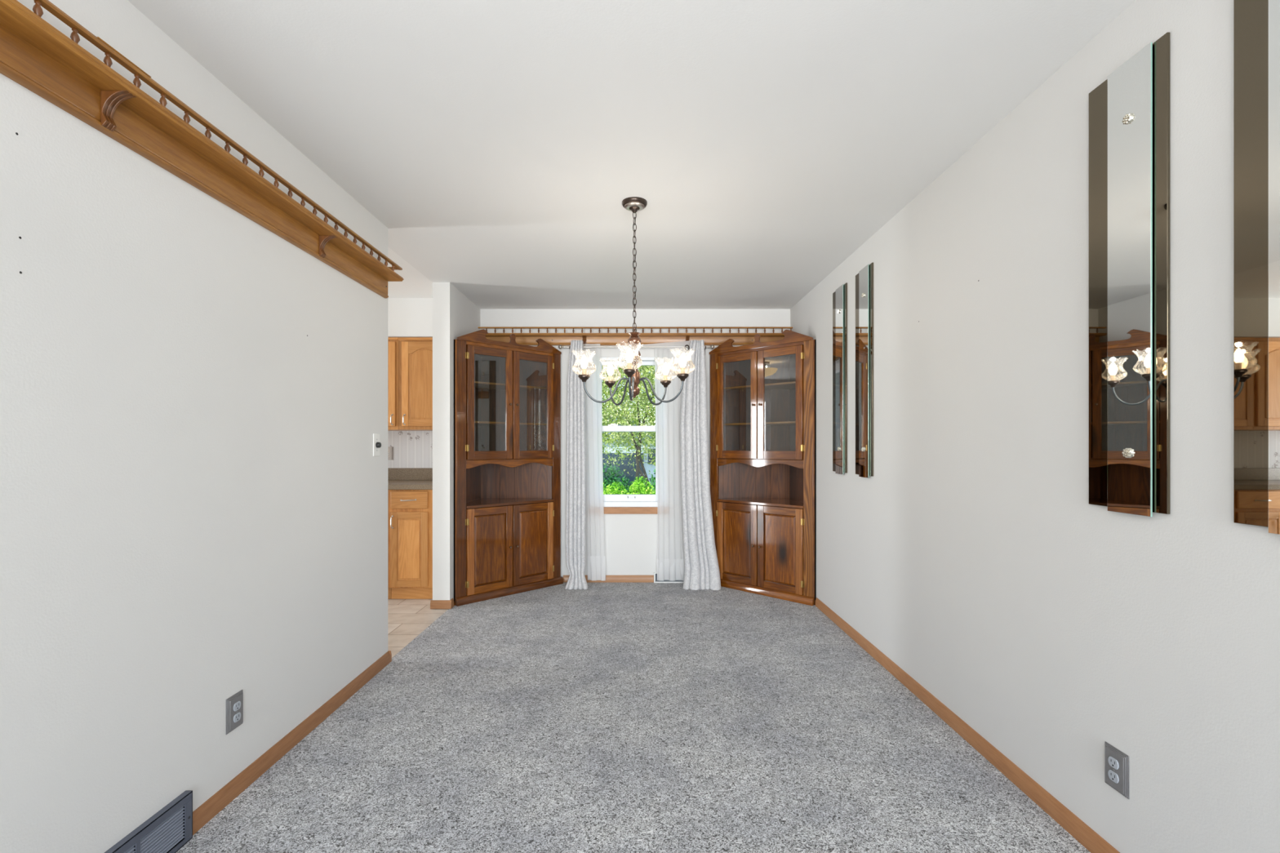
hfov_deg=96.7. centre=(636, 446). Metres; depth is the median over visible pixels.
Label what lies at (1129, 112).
mirror
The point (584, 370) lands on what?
bulb
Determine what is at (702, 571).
drape
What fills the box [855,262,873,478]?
mirror
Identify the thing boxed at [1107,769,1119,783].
receptacle
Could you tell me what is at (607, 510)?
trim
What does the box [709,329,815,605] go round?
tall cabinet
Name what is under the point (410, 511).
base cabinet
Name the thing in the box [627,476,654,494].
shrub
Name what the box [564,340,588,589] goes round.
drape
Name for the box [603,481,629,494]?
shrub
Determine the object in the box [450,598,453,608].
baseboard
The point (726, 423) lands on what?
shelf
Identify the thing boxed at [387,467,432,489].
countertop
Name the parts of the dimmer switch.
dimmer knob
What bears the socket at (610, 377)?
attached to the chandelier
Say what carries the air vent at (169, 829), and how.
in the wall at (193, 490)
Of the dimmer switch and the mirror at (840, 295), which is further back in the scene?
the mirror at (840, 295)
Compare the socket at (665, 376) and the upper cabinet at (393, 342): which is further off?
the upper cabinet at (393, 342)
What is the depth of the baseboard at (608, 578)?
5.07 m
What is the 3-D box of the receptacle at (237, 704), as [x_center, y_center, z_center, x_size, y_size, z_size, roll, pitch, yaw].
[-1.389,0.903,1.977,0.003,0.027,0.034,0,0,0]
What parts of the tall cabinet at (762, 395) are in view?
door rail, door rail, door rail, door rail, raised panel, panel, frame rail, moulding, door rail, door rail, door rail, door rail, raised panel, panel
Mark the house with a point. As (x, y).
(651, 467)
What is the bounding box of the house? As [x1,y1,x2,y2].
[602,413,655,485]
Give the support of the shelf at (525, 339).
attached to the wall at (630, 540)
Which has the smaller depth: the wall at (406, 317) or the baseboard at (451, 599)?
the baseboard at (451, 599)
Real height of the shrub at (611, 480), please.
1.505 m
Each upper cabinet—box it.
[387,337,412,431]
[398,337,432,431]
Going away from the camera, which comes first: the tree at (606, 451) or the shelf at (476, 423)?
the shelf at (476, 423)
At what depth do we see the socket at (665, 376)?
3.04 m
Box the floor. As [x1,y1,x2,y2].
[175,582,1090,852]
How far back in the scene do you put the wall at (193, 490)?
1.70 m
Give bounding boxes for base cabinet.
[387,489,391,599]
[388,489,432,599]
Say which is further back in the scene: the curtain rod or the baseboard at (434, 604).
the curtain rod
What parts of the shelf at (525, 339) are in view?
rail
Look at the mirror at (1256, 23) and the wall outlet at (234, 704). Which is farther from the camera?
the wall outlet at (234, 704)
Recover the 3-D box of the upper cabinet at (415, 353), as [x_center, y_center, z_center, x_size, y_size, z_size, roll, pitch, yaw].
[-1.761,-0.521,4.889,0.458,0.769,0.381,0,0,0]
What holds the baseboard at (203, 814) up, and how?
attached to the wall at (193, 490)
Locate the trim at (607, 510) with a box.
[604,506,657,514]
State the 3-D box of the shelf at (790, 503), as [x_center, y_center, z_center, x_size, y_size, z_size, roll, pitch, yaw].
[1.172,0.473,4.874,0.975,0.021,0.519,0,0,45]
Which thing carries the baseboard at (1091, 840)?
attached to the wall at (975, 555)
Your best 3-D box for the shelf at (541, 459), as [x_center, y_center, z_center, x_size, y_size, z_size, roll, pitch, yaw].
[-1.213,0.102,4.875,0.972,0.015,0.486,0,0,-45]
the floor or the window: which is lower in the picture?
the floor
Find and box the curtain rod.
[558,344,714,352]
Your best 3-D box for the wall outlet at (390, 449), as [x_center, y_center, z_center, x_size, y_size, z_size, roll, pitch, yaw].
[-2.218,0.065,5.075,0.081,0.120,0.013,0,0,0]
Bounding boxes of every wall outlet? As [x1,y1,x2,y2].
[226,689,243,734]
[387,446,393,460]
[1104,741,1129,799]
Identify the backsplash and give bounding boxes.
[387,431,432,467]
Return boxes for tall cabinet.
[453,328,563,606]
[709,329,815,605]
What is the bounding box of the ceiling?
[127,0,1135,309]
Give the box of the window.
[600,356,657,506]
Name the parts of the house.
garage door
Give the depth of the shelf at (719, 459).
4.76 m
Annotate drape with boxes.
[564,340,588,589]
[680,339,720,590]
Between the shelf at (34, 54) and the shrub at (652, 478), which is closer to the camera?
the shelf at (34, 54)
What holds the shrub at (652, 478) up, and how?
on the lawn
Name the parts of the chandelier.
lamp shade, bulb, arm, lamp shade, bulb, arm, lamp shade, bulb, arm, canopy plate, arm, arm, lamp shade, bulb, lamp shade, bulb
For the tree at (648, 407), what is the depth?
12.94 m
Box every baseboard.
[192,651,390,835]
[430,600,451,608]
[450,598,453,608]
[563,575,653,582]
[815,597,1119,852]
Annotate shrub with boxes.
[602,463,635,494]
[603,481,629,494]
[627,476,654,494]
[647,469,655,492]
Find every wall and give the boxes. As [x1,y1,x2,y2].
[0,0,479,852]
[387,297,432,337]
[480,309,790,577]
[790,0,1279,852]
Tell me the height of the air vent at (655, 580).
0.090 m
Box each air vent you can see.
[104,790,192,852]
[653,572,684,582]
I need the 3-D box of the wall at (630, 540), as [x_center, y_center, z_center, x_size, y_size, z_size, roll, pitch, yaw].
[-1.650,0.045,5.160,6.300,2.540,0.150,0,0,0]
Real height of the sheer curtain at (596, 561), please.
2.092 m
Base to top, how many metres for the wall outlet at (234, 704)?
0.120 m
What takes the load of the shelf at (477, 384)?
attached to the tall cabinet at (507, 396)
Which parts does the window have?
sash, sash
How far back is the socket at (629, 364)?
2.60 m
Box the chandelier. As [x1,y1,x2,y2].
[572,196,695,405]
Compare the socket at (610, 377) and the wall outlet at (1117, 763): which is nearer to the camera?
the wall outlet at (1117, 763)
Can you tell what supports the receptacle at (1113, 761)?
attached to the wall outlet at (1117, 763)
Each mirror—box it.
[832,282,847,474]
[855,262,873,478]
[1088,31,1169,516]
[1233,0,1279,534]
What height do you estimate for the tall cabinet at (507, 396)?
2.138 m
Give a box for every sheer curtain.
[582,343,605,580]
[640,340,690,581]
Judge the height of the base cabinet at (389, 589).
0.874 m
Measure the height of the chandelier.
1.011 m
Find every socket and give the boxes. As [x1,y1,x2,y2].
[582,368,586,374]
[608,375,612,381]
[626,362,631,368]
[663,374,667,380]
[680,367,684,373]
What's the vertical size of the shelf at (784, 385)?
0.016 m
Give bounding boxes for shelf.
[0,0,404,297]
[466,457,551,460]
[466,497,553,508]
[474,381,546,389]
[474,421,546,425]
[478,327,792,345]
[716,497,803,508]
[718,457,803,460]
[724,381,795,389]
[724,421,795,425]
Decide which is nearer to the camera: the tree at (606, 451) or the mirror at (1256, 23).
the mirror at (1256, 23)
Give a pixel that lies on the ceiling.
(499, 146)
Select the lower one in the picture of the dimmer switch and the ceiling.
the dimmer switch
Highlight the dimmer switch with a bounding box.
[373,433,381,456]
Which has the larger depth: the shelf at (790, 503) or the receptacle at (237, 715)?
the shelf at (790, 503)
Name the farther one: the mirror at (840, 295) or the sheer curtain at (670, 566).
the sheer curtain at (670, 566)
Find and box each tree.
[602,365,655,475]
[602,365,655,493]
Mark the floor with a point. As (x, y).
(604, 717)
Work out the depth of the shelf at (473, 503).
4.75 m
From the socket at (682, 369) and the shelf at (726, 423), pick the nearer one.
the socket at (682, 369)
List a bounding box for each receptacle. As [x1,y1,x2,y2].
[233,701,240,711]
[233,711,240,722]
[1107,755,1119,769]
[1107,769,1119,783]
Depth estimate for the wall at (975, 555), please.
1.84 m
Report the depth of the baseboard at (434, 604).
4.24 m
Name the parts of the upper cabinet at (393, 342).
door, cornice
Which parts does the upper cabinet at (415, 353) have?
cornice, door, rail, rail, raised panel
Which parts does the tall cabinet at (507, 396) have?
panel, panel, raised panel, door rail, door rail, door rail, door rail, moulding, frame rail, panel, raised panel, door rail, door rail, door rail, door rail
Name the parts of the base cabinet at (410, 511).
pull handle, pull handle, drawer, raised panel, rail, rail, door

